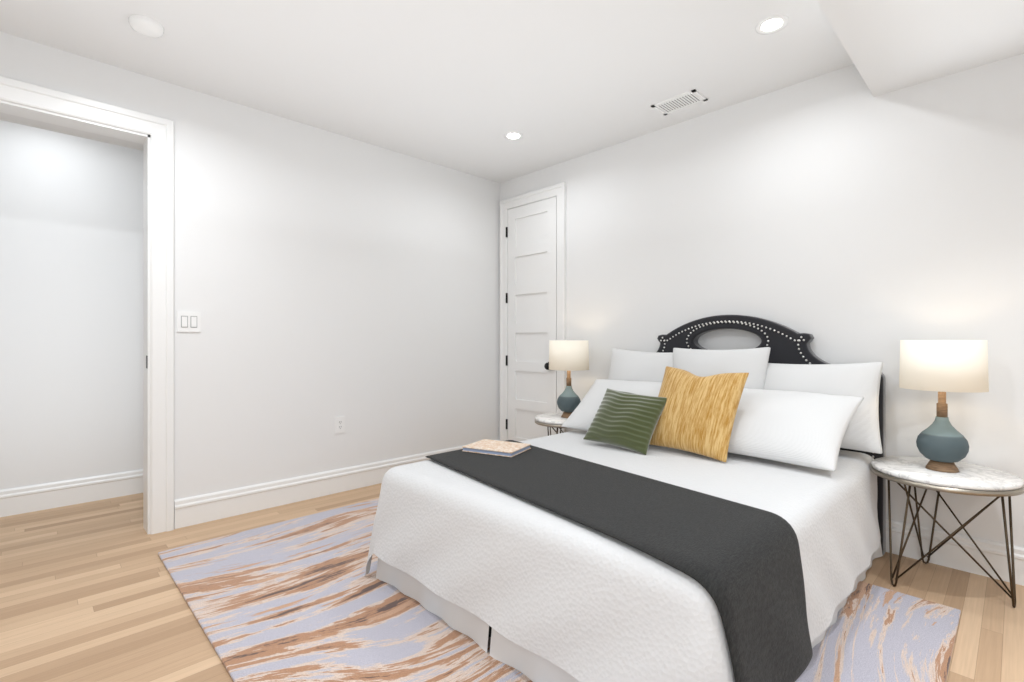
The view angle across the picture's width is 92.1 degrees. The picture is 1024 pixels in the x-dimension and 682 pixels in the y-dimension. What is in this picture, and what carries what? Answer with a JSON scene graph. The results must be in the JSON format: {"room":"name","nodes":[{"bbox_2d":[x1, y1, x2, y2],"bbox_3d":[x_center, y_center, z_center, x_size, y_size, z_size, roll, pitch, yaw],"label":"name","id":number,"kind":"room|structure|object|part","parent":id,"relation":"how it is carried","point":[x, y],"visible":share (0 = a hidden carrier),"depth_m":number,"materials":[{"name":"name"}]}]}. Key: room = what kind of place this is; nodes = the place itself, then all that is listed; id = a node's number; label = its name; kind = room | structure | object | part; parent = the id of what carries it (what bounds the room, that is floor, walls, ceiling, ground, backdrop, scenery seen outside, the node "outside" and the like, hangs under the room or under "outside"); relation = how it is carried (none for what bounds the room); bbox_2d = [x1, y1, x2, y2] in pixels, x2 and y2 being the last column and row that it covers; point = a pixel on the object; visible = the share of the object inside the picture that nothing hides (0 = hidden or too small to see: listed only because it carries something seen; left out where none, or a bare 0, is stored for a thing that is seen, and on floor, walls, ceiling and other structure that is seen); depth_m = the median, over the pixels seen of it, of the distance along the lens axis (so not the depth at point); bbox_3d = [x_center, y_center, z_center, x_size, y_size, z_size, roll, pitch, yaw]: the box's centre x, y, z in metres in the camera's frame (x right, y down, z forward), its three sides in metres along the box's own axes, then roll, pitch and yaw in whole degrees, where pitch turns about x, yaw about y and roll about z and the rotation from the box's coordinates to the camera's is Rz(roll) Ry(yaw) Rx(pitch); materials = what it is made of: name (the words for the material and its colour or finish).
{"room":"bedroom","nodes":[
{"label":"bedroom","id":0,"kind":"room"},
{"bbox_2d":[0,112,142,489],"bbox_3d":[-2.448,-0.195,2.553,3.180,2.500,0.160,0,0,-44],"label":"wall","id":1,"kind":"structure","parent":0,"point":[71,303],"depth_m":2.56,"materials":[{"name":"white paint"}]},
{"bbox_2d":[0,31,499,499],"bbox_3d":[-1.591,-0.195,3.178,4.280,2.500,0.140,0,0,-44],"label":"wall","id":2,"kind":"structure","parent":0,"point":[323,279],"depth_m":3.30,"materials":[{"name":"white paint"}]},
{"bbox_2d":[0,76,173,533],"bbox_3d":[-2.336,-0.087,2.453,1.070,2.285,0.192,0,0,-44],"label":"door frame","id":3,"kind":"structure","parent":2,"relation":"attached to","point":[153,135],"depth_m":2.71,"materials":[{"name":"white paint"}]},
{"bbox_2d":[177,311,200,331],"bbox_3d":[-1.847,-0.110,2.825,0.116,0.116,0.010,0,0,-44],"label":"switch plate","id":4,"kind":"object","parent":2,"relation":"attached to","point":[188,321],"visible":1,"depth_m":2.82,"materials":[{"name":"white plastic"}]},
{"bbox_2d":[174,439,499,528],"bbox_3d":[-0.999,0.975,3.644,2.501,0.160,0.019,0,0,-44],"label":"baseboard","id":5,"kind":"structure","parent":2,"relation":"attached to","point":[204,508],"depth_m":3.17,"materials":[{"name":"white paint"}]},
{"bbox_2d":[335,416,344,433],"bbox_3d":[-1.203,0.585,3.453,0.070,0.116,0.009,0,0,-44],"label":"electrical outlet plate","id":6,"kind":"object","parent":2,"relation":"attached to","point":[339,424],"visible":1,"depth_m":3.45,"materials":[{"name":"white plastic"}]},
{"bbox_2d":[0,0,853,182],"bbox_3d":[-0.411,-1.495,1.752,4.900,0.100,6.050,0,0,-44],"label":"ceiling","id":7,"kind":"structure","parent":0,"point":[465,86],"depth_m":2.54,"materials":[{"name":"white paint"}]},
{"bbox_2d":[128,15,163,37],"bbox_3d":[-1.667,-1.427,2.253,0.132,0.036,0.132,0,0,-44],"label":"smoke detector","id":8,"kind":"object","parent":7,"relation":"attached to","point":[146,26],"visible":0.98,"depth_m":2.23,"materials":[{"name":"white plastic"}]},
{"bbox_2d":[504,132,522,139],"bbox_3d":[0.011,-1.442,3.476,0.136,0.006,0.136,0,0,-44],"label":"recessed light","id":9,"kind":"object","parent":7,"relation":"in","point":[513,135],"visible":1,"depth_m":3.47,"materials":[{"name":"white plastic"}]},
{"bbox_2d":[651,89,707,114],"bbox_3d":[1.012,-1.442,2.992,0.170,0.006,0.280,0,0,-44],"label":"ceiling vent","id":10,"kind":"object","parent":7,"relation":"in","point":[681,102],"visible":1,"depth_m":2.98,"materials":[{"name":"white plastic"}]},
{"bbox_2d":[755,15,788,34],"bbox_3d":[1.186,-1.442,2.255,0.136,0.006,0.136,0,0,-44],"label":"recessed light","id":11,"kind":"object","parent":7,"relation":"in","point":[771,24],"visible":1,"depth_m":2.25,"materials":[{"name":"white plastic"}]},
{"bbox_2d":[0,483,1023,681],"bbox_3d":[-0.411,1.105,1.752,4.900,0.100,6.050,0,0,-44],"label":"floor","id":12,"kind":"structure","parent":0,"point":[90,592],"depth_m":2.02,"materials":[{"name":"brown wood"}]},
{"bbox_2d":[0,469,142,516],"bbox_3d":[-2.951,0.975,3.070,2.900,0.160,0.019,0,0,-44],"label":"baseboard","id":13,"kind":"structure","parent":12,"relation":"on","point":[13,501],"depth_m":3.17,"materials":[{"name":"white paint"}]},
{"bbox_2d":[158,498,960,681],"bbox_3d":[-0.004,1.048,2.176,2.135,0.012,2.810,0,0,-44],"label":"rug","id":14,"kind":"object","parent":12,"relation":"on","point":[302,599],"visible":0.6,"depth_m":1.83,"materials":[{"name":"multicoloured carpet"}]},
{"bbox_2d":[535,340,588,435],"bbox_3d":[0.416,0.525,3.612,0.499,1.059,0.499,0,0,-44],"label":"nightstand","id":15,"kind":"object","parent":12,"relation":"on","point":[568,356],"visible":0.71,"depth_m":3.51,"materials":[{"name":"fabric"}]},
{"bbox_3d":[0.416,0.102,3.612,0.292,0.212,0.292,0,0,-44],"label":"lamp shade","id":16,"kind":"part","parent":15,"relation":"part of","materials":[{"name":"white fabric"}]},
{"bbox_2d":[556,367,580,418],"bbox_3d":[0.416,0.376,3.612,0.174,0.360,0.174,0,0,-44],"label":"lamp","id":17,"kind":"object","parent":15,"relation":"on","point":[567,402],"depth_m":3.56,"materials":[{"name":"ceramic"}]},
{"bbox_2d":[363,315,885,681],"bbox_3d":[0.619,0.448,2.312,2.024,1.211,1.633,0,0,-44],"label":"bed","id":18,"kind":"object","parent":12,"relation":"on","point":[681,504],"visible":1,"depth_m":1.76,"materials":[{"name":"grey fabric"}]},
{"bbox_2d":[462,439,531,457],"bbox_3d":[-0.074,0.523,2.423,0.270,0.022,0.210,0,0,28],"label":"book","id":19,"kind":"object","parent":18,"relation":"on","point":[486,447],"depth_m":2.37,"materials":[{"name":"beige paper"}]},
{"bbox_2d":[425,439,812,681],"bbox_3d":[0.248,0.728,1.888,0.775,0.383,1.548,0,0,-44],"label":"throw","id":20,"kind":"object","parent":18,"relation":"on","point":[736,565],"depth_m":1.44,"materials":[{"name":"black fabric"}]},
{"bbox_2d":[583,388,668,455],"bbox_3d":[0.593,0.410,2.591,0.380,0.340,0.128,5,-34,44],"label":"pillow","id":21,"kind":"object","parent":18,"relation":"on","point":[628,422],"depth_m":2.52,"materials":[{"name":"green fabric"}]},
{"bbox_2d":[561,379,698,442],"bbox_3d":[0.682,0.390,2.922,0.740,0.190,0.500,0,35,44],"label":"pillow","id":22,"kind":"object","parent":18,"relation":"on","point":[581,418],"depth_m":2.96,"materials":[{"name":"white fabric"}]},
{"bbox_2d":[600,348,688,428],"bbox_3d":[0.842,0.287,3.196,0.173,0.500,0.600,19,-11,-43],"label":"pillow","id":23,"kind":"object","parent":18,"relation":"on","point":[626,365],"depth_m":3.15,"materials":[{"name":"white fabric"}]},
{"bbox_3d":[1.309,0.448,2.995,0.080,1.211,1.536,0,0,-44],"label":"headboard","id":24,"kind":"part","parent":18,"relation":"part of","materials":[{"name":"grey fabric"}]},
{"bbox_2d":[679,386,863,471],"bbox_3d":[1.220,0.390,2.371,0.740,0.190,0.500,0,35,50],"label":"pillow","id":25,"kind":"object","parent":18,"relation":"on","point":[789,431],"depth_m":2.22,"materials":[{"name":"white fabric"}]},
{"bbox_2d":[749,361,883,453],"bbox_3d":[1.518,0.317,2.501,0.620,0.460,0.174,-3,-17,45],"label":"pillow","id":26,"kind":"object","parent":18,"relation":"on","point":[862,433],"depth_m":2.39,"materials":[{"name":"white fabric"}]},
{"bbox_2d":[871,340,1023,607],"bbox_3d":[1.860,0.525,2.136,0.499,1.059,0.499,0,0,-44],"label":"nightstand","id":27,"kind":"object","parent":12,"relation":"on","point":[942,367],"visible":1,"depth_m":2.06,"materials":[{"name":"stone"}]},
{"bbox_2d":[916,386,969,472],"bbox_3d":[1.860,0.376,2.136,0.174,0.360,0.174,0,0,-44],"label":"lamp","id":28,"kind":"object","parent":27,"relation":"on","point":[941,443],"depth_m":2.10,"materials":[{"name":"ceramic"}]},
{"bbox_3d":[1.860,0.102,2.136,0.292,0.212,0.292,0,0,-44],"label":"lamp shade","id":29,"kind":"part","parent":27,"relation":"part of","materials":[{"name":"white fabric"}]},
{"bbox_2d":[500,53,1023,547],"bbox_3d":[1.559,-0.195,2.911,0.140,2.500,4.640,0,0,-44],"label":"wall","id":30,"kind":"structure","parent":0,"point":[844,215],"depth_m":2.62,"materials":[{"name":"white paint"}]},
{"bbox_2d":[508,197,556,441],"bbox_3d":[0.166,-0.064,4.227,0.018,2.222,0.570,0,0,-44],"label":"door","id":31,"kind":"structure","parent":30,"relation":"attached to","point":[532,294],"depth_m":4.23,"materials":[{"name":"white paint"}]},
{"bbox_2d":[506,227,548,428],"bbox_3d":[0.151,-0.115,4.231,0.026,1.810,0.569,0,0,-44],"label":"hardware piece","id":32,"kind":"structure","parent":31,"relation":"attached to","point":[507,355],"depth_m":4.42,"materials":[{"name":"black metal"}]},
{"bbox_2d":[500,182,566,440],"bbox_3d":[0.161,-0.107,4.223,0.032,2.325,0.760,0,0,-44],"label":"trim","id":33,"kind":"structure","parent":30,"relation":"attached to","point":[559,191],"depth_m":4.20,"materials":[{"name":"white paint"}]},
{"bbox_2d":[886,519,1023,585],"bbox_3d":[1.720,0.975,2.631,0.019,0.160,3.675,0,0,-44],"label":"baseboard","id":34,"kind":"structure","parent":30,"relation":"attached to","point":[951,555],"depth_m":2.27,"materials":[{"name":"white paint"}]},
{"bbox_2d":[816,0,1023,96],"bbox_3d":[1.004,-1.355,0.514,4.000,0.220,1.700,0,0,-44],"label":"ceiling","id":35,"kind":"structure","parent":0,"point":[891,45],"depth_m":2.01,"materials":[{"name":"white paint"}]}
]}

